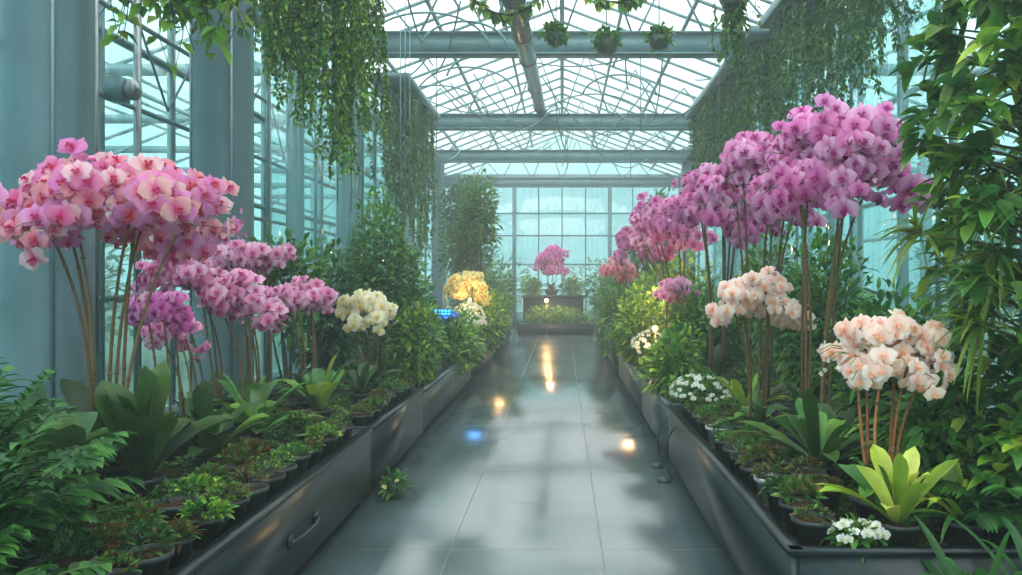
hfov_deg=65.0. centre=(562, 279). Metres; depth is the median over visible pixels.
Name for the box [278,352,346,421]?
broad-leaf plant
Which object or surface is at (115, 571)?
seedling
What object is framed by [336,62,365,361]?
support column
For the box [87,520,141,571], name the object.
seedling
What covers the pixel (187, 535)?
seedling
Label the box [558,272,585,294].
shrub
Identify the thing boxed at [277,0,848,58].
roof truss
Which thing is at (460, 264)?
ornamental tree
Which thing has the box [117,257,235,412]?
orchid
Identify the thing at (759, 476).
seedling
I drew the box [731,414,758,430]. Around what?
seedling
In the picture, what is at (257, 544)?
planter box
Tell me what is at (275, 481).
seedling
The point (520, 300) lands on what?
shrub
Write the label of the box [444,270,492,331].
orchid
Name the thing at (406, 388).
seedling
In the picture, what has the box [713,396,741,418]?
seedling
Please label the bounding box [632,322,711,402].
shrub
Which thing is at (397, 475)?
weeds
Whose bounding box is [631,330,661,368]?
flowers
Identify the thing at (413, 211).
support column
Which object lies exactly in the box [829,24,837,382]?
support column
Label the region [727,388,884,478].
broad-leaf plant
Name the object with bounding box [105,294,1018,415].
ground
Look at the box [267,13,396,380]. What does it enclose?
glass wall
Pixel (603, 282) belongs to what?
shrub
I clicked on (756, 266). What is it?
shrub
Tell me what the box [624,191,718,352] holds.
orchid
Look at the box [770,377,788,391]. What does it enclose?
plants
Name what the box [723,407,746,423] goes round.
seedling
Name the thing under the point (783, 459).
seedling
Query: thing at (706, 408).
seedling
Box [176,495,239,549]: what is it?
seedling
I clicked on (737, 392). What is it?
broad-leaf plant
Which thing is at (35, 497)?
fern
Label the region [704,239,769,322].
shrub
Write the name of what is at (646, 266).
orchid
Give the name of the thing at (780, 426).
plants
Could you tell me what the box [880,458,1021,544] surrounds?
leaf plant
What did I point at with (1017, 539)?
broad-leaf plant
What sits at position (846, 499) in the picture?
plants
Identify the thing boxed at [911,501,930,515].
plants
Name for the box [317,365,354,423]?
plants
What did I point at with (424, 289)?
shrub
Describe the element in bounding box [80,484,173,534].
plants
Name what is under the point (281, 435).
seedling
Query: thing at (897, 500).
leaf plant
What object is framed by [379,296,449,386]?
shrub
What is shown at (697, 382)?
flowers
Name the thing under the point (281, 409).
plants
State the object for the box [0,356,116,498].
fern
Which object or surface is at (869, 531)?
flowers
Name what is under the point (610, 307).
shrub
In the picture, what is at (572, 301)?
planter box
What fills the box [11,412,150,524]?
broad-leaf plant
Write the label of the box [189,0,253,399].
support column
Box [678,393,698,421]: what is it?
seedling
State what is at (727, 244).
support column
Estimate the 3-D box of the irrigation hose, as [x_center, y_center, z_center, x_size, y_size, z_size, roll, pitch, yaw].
[0.773,1.288,6.175,0.127,0.424,0.564,0,0,0]
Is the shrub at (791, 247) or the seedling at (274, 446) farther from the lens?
the shrub at (791, 247)
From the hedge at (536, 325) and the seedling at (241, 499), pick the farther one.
the hedge at (536, 325)
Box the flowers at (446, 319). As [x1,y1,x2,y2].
[438,308,460,326]
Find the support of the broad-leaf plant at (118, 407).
in the planter box at (257, 544)
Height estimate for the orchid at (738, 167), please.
2.171 m
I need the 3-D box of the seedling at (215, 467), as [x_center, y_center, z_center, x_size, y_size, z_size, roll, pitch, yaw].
[-1.644,0.944,3.725,0.218,0.192,0.210,0,0,0]
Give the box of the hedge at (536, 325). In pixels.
[518,303,595,334]
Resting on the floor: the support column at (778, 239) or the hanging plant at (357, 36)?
the support column at (778, 239)
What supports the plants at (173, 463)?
in the planter box at (257, 544)
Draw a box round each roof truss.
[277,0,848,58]
[369,59,754,130]
[428,101,708,162]
[445,139,680,187]
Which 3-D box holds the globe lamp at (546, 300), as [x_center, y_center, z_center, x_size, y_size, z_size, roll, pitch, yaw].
[-0.420,1.000,21.500,0.100,1.000,0.098,0,0,0]
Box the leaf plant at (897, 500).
[816,444,958,544]
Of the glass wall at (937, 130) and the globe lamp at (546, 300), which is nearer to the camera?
the glass wall at (937, 130)
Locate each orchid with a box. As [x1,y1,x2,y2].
[0,137,247,495]
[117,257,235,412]
[123,290,199,461]
[140,312,223,447]
[197,268,305,426]
[209,239,296,400]
[261,275,344,410]
[328,288,403,394]
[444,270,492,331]
[532,244,571,294]
[599,256,639,337]
[610,225,664,302]
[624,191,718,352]
[651,274,699,338]
[661,162,765,392]
[695,119,827,419]
[705,265,816,429]
[749,91,936,454]
[816,308,969,519]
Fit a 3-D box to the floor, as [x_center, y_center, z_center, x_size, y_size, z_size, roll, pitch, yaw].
[0.000,1.550,11.100,7.400,0.100,28.200,0,0,0]
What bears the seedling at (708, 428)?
on the planter box at (756, 541)
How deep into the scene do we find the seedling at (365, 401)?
5.75 m
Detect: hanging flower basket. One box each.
[537,0,570,48]
[587,9,623,55]
[638,0,675,55]
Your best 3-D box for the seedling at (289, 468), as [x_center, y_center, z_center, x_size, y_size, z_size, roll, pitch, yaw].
[-1.414,0.942,4.003,0.170,0.196,0.175,0,0,0]
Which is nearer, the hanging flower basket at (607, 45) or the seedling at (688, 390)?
the seedling at (688, 390)
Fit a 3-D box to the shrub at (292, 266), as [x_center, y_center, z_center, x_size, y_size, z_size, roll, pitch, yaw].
[-2.337,0.293,6.906,0.762,1.622,0.696,0,0,0]
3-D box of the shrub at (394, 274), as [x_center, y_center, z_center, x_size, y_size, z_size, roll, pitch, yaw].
[-1.935,0.096,8.498,1.266,2.231,1.049,0,0,-14]
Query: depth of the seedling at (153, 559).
2.69 m
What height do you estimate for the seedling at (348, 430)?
0.207 m
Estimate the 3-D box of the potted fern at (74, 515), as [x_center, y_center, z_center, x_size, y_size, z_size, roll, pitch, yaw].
[-1.819,0.883,2.842,0.460,0.333,0.488,0,0,-14]
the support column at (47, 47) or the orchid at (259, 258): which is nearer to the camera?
the support column at (47, 47)
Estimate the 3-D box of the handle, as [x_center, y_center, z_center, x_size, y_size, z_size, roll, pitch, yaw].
[-1.256,1.230,3.950,0.048,0.060,0.440,0,0,0]
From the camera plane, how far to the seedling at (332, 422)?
4.86 m
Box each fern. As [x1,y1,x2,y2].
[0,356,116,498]
[0,403,145,570]
[0,490,128,574]
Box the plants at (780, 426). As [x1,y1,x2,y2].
[776,422,785,434]
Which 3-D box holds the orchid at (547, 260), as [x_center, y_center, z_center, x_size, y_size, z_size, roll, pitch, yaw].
[-0.304,-0.298,22.795,1.098,1.455,0.964,0,0,-17]
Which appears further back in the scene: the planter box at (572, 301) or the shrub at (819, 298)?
the planter box at (572, 301)
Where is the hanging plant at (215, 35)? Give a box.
[98,0,256,78]
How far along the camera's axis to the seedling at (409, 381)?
7.07 m
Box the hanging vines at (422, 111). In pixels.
[368,73,439,263]
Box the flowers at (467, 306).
[451,302,489,339]
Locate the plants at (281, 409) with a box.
[267,391,292,421]
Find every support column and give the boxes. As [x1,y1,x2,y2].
[0,0,94,471]
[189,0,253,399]
[286,35,303,380]
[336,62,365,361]
[399,174,414,296]
[432,163,444,308]
[682,149,695,309]
[726,126,731,342]
[771,108,779,361]
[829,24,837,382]
[897,0,908,307]
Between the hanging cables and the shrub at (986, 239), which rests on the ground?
the shrub at (986, 239)
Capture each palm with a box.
[0,524,113,574]
[931,455,1021,544]
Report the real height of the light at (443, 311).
0.730 m
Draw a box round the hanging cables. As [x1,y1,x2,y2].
[337,0,762,228]
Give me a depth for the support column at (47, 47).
4.63 m
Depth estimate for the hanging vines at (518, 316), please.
25.10 m
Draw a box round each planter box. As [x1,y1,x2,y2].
[5,428,372,574]
[222,388,423,499]
[275,352,470,439]
[372,337,495,383]
[426,322,510,354]
[521,295,584,322]
[595,321,603,348]
[604,336,727,373]
[618,349,791,411]
[642,374,849,456]
[667,406,1021,574]
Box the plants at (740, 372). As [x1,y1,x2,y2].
[725,362,741,378]
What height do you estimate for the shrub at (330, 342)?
1.522 m
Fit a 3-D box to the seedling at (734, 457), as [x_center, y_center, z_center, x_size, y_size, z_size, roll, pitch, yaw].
[0.977,0.930,4.195,0.184,0.219,0.178,0,0,-30]
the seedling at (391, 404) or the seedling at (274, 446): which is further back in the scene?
the seedling at (391, 404)
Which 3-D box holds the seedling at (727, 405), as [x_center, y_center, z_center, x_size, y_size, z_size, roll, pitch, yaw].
[1.164,0.926,5.848,0.194,0.229,0.194,0,0,0]
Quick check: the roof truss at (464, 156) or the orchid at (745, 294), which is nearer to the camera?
the orchid at (745, 294)
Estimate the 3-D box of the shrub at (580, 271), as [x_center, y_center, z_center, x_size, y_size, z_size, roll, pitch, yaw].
[2.361,0.350,32.012,4.841,3.408,3.839,0,0,13]
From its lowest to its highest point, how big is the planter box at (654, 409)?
0.508 m
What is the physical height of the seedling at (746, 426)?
0.185 m
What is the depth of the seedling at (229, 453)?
3.92 m
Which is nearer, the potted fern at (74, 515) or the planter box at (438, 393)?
the potted fern at (74, 515)
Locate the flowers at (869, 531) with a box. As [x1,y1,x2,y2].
[819,512,890,561]
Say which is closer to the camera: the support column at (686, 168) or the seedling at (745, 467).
the seedling at (745, 467)
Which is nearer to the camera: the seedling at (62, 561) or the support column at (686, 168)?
the seedling at (62, 561)
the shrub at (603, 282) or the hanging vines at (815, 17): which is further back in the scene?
the shrub at (603, 282)
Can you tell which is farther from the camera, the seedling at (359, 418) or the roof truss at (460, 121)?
the roof truss at (460, 121)
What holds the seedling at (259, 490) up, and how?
in the planter box at (257, 544)
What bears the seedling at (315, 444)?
in the planter box at (257, 544)
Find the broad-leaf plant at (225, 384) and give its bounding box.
[213,376,307,435]
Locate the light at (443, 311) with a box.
[434,309,450,369]
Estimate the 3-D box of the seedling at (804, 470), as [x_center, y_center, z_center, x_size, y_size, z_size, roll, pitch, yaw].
[1.175,0.941,3.845,0.211,0.198,0.196,0,0,0]
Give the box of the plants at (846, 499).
[834,469,858,520]
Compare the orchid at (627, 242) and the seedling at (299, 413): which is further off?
the orchid at (627, 242)
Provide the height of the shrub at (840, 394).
1.219 m
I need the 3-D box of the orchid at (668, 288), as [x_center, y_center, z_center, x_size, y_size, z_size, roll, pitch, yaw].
[1.138,0.497,8.070,0.481,1.106,0.505,0,0,5]
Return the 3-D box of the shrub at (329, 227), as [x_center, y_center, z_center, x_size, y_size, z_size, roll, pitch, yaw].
[-9.782,-0.311,31.916,4.165,3.934,4.269,0,0,3]
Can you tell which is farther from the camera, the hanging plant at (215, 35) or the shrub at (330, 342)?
the shrub at (330, 342)
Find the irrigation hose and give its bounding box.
[651,416,674,482]
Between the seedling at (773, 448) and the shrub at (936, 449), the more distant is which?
the seedling at (773, 448)
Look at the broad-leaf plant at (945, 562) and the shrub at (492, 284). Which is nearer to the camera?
the broad-leaf plant at (945, 562)
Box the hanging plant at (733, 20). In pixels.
[706,0,762,74]
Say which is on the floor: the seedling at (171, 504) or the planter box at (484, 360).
the planter box at (484, 360)
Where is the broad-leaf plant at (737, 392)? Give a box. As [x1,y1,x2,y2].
[715,371,791,414]
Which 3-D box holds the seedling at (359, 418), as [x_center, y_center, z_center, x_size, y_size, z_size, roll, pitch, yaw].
[-1.395,0.946,5.550,0.200,0.189,0.184,0,0,0]
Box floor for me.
[299,328,738,574]
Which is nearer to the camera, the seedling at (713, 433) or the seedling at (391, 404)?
the seedling at (713, 433)
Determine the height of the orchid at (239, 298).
1.132 m
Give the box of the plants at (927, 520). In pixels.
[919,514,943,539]
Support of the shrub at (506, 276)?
in the planter box at (508, 335)
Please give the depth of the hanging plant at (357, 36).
5.42 m
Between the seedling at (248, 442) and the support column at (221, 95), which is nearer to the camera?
the seedling at (248, 442)
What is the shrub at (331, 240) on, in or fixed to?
on the ground
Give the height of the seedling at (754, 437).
0.185 m
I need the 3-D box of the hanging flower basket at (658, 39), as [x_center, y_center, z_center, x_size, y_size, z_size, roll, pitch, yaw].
[0.811,-2.579,6.597,0.322,1.443,0.274,0,0,23]
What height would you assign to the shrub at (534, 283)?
0.815 m
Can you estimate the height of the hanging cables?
3.004 m
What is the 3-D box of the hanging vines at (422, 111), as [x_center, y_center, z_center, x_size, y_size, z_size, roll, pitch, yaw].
[-2.350,-1.484,12.234,0.715,2.632,2.878,0,0,0]
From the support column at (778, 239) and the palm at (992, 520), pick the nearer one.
the palm at (992, 520)
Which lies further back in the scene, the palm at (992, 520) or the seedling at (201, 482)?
the seedling at (201, 482)
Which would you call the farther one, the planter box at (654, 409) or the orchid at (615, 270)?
the orchid at (615, 270)
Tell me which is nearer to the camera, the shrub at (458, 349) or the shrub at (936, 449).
the shrub at (936, 449)
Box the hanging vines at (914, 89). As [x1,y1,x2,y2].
[677,0,1021,430]
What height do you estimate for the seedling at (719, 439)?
0.176 m
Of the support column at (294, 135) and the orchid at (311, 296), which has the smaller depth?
the orchid at (311, 296)
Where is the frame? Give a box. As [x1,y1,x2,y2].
[672,3,1018,318]
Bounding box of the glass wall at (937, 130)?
[732,0,940,366]
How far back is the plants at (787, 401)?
6.92 m
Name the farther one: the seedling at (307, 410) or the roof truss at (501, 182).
the roof truss at (501, 182)
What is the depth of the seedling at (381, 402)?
5.96 m
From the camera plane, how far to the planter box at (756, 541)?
3.41 m
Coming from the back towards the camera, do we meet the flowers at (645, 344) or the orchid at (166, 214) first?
the flowers at (645, 344)
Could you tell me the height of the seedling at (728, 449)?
0.205 m
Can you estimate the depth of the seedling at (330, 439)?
4.61 m
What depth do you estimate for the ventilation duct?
9.09 m
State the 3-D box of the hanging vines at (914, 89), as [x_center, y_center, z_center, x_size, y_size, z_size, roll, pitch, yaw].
[3.700,-0.900,11.100,0.180,4.800,28.244,0,0,0]
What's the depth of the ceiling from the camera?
16.49 m
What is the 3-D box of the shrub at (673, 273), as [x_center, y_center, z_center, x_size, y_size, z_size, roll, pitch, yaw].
[1.553,0.347,10.665,1.504,1.525,1.406,0,0,-8]
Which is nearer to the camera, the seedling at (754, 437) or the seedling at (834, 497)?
the seedling at (834, 497)
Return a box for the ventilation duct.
[501,0,546,114]
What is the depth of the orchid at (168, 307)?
4.64 m
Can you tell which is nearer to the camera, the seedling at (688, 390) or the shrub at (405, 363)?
the seedling at (688, 390)
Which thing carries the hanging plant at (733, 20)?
hanging from the ceiling
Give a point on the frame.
(927, 224)
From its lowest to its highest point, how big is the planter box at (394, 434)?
0.508 m
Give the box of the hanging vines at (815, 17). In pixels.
[759,0,925,133]
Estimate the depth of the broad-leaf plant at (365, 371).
6.56 m
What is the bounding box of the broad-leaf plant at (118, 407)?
[94,360,244,503]
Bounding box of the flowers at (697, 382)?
[664,369,733,410]
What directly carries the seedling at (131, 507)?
on the planter box at (257, 544)
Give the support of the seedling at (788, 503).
on the planter box at (756, 541)
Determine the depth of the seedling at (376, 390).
6.19 m
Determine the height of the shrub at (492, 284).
1.586 m
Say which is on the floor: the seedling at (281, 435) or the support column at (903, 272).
the support column at (903, 272)
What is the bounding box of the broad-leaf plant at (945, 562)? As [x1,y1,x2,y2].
[914,515,1011,574]
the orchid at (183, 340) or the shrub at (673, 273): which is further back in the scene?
the shrub at (673, 273)
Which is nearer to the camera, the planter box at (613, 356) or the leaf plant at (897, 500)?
the leaf plant at (897, 500)
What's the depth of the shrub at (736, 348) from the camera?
7.74 m
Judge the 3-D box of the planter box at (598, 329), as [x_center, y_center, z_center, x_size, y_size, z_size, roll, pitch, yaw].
[1.714,1.266,18.247,1.772,0.468,4.317,0,0,0]
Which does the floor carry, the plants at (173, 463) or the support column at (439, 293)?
the support column at (439, 293)
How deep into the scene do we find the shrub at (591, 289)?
19.36 m
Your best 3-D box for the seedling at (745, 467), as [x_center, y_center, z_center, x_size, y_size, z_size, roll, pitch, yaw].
[0.973,0.923,3.988,0.205,0.233,0.200,0,0,45]
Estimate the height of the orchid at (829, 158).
2.085 m
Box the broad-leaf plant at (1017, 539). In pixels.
[946,514,1021,574]
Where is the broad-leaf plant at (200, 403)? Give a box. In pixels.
[187,385,268,474]
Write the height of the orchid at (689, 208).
2.140 m
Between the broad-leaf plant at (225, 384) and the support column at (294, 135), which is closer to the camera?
the broad-leaf plant at (225, 384)
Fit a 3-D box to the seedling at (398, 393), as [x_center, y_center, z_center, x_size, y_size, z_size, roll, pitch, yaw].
[-1.418,0.919,6.645,0.233,0.242,0.237,0,0,33]
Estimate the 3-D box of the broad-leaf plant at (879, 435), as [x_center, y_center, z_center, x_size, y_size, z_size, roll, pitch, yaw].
[1.914,0.838,4.081,0.600,0.424,0.757,0,0,21]
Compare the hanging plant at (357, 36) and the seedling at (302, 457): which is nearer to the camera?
the seedling at (302, 457)
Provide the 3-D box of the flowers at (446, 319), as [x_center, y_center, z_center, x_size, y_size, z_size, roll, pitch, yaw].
[-1.436,0.460,9.758,0.404,0.249,0.294,0,0,0]
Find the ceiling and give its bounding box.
[257,0,846,176]
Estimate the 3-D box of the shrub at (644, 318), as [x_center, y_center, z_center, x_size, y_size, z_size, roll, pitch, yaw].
[1.038,0.614,10.003,0.914,1.297,1.467,0,0,-7]
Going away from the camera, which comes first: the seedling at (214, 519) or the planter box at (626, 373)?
the seedling at (214, 519)
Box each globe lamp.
[545,299,547,335]
[652,326,657,374]
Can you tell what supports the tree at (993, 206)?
on the planter box at (756, 541)
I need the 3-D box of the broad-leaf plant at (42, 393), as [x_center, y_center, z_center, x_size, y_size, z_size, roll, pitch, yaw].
[-2.418,0.770,3.700,0.480,0.561,0.621,0,0,43]
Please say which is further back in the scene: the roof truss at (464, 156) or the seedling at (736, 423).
the roof truss at (464, 156)
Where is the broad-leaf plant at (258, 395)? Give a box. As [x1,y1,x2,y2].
[220,372,331,450]
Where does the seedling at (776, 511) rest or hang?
on the planter box at (756, 541)
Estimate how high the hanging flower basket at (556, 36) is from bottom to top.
1.416 m
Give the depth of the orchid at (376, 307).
6.99 m
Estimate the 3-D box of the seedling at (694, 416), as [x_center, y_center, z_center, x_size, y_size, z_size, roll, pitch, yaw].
[0.975,0.940,5.487,0.190,0.201,0.195,0,0,0]
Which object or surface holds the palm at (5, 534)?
on the planter box at (257, 544)
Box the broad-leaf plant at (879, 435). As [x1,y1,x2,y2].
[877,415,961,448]
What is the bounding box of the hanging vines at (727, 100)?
[685,25,799,171]
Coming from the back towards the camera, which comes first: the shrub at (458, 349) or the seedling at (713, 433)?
the shrub at (458, 349)
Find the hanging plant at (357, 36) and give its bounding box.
[243,0,392,184]
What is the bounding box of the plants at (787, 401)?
[775,398,794,402]
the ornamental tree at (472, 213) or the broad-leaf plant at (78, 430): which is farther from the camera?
the ornamental tree at (472, 213)
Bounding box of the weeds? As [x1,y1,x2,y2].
[376,466,415,501]
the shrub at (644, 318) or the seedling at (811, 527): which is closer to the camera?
the seedling at (811, 527)
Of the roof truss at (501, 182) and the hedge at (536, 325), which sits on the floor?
the hedge at (536, 325)
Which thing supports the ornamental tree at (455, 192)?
on the planter box at (508, 335)
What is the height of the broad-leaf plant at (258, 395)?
0.517 m
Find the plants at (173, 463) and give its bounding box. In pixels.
[154,439,202,488]
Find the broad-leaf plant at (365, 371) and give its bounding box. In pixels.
[338,363,399,403]
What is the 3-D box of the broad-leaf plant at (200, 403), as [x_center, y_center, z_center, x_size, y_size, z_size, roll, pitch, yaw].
[-1.832,0.799,4.262,0.517,0.502,0.550,0,0,22]
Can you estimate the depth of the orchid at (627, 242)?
11.38 m
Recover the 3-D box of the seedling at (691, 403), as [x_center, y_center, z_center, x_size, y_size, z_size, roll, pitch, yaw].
[0.970,0.934,5.697,0.238,0.213,0.222,0,0,0]
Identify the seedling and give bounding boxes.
[21,520,103,574]
[85,549,141,574]
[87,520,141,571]
[107,500,168,545]
[113,518,178,574]
[142,516,206,568]
[145,477,197,529]
[169,472,226,510]
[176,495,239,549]
[188,461,232,493]
[202,481,254,530]
[210,442,260,492]
[227,463,269,515]
[230,436,274,474]
[245,454,285,500]
[251,439,282,464]
[261,428,298,450]
[263,449,296,488]
[275,441,315,479]
[282,410,315,442]
[288,408,322,432]
[293,438,325,469]
[298,421,344,460]
[313,419,346,448]
[330,411,353,444]
[349,403,374,425]
[352,398,381,422]
[365,396,387,419]
[366,386,392,413]
[377,383,396,409]
[378,376,404,404]
[389,381,409,400]
[398,377,414,394]
[677,388,691,415]
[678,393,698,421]
[684,396,709,426]
[692,402,716,432]
[696,403,724,439]
[703,415,731,444]
[711,421,737,452]
[712,430,744,461]
[713,391,733,416]
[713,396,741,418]
[722,433,751,470]
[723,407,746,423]
[728,437,763,480]
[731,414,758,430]
[735,442,780,491]
[738,421,766,444]
[746,429,781,452]
[751,461,791,502]
[757,474,810,517]
[760,441,792,461]
[772,448,808,470]
[772,473,828,532]
[786,455,827,495]
[789,503,836,544]
[804,473,844,513]
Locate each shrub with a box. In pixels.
[105,243,142,347]
[244,220,334,401]
[277,225,364,284]
[283,238,362,374]
[304,239,366,336]
[324,184,436,381]
[370,278,451,367]
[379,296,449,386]
[429,309,489,376]
[430,251,531,309]
[444,270,513,320]
[452,288,514,357]
[487,259,518,323]
[519,274,544,294]
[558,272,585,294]
[570,250,671,306]
[582,272,639,321]
[593,272,650,326]
[594,281,641,357]
[605,277,670,366]
[620,250,721,351]
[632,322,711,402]
[661,281,757,388]
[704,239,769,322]
[721,221,801,377]
[754,226,879,406]
[757,231,825,286]
[812,276,943,450]
[863,361,1021,514]
[909,230,1018,350]
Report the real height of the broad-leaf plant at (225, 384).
0.446 m
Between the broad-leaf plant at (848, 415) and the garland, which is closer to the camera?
the broad-leaf plant at (848, 415)
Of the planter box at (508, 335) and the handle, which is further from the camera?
the planter box at (508, 335)
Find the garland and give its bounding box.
[463,0,646,27]
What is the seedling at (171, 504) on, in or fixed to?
on the planter box at (257, 544)
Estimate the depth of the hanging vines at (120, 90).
6.47 m
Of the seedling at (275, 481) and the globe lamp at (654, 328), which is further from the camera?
the globe lamp at (654, 328)
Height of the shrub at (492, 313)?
1.374 m
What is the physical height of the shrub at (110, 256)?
3.229 m
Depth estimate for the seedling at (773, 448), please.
4.33 m
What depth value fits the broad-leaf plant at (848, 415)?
4.44 m
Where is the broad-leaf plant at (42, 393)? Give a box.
[0,383,113,482]
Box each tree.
[433,212,500,300]
[435,170,486,301]
[453,167,505,297]
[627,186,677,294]
[864,0,1021,510]
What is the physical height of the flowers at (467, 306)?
0.672 m
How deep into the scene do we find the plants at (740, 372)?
8.85 m
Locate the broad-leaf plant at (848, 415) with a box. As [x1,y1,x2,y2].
[818,403,887,466]
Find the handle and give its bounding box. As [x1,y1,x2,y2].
[288,510,319,549]
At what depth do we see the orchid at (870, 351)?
3.23 m
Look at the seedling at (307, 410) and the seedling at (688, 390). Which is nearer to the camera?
the seedling at (307, 410)

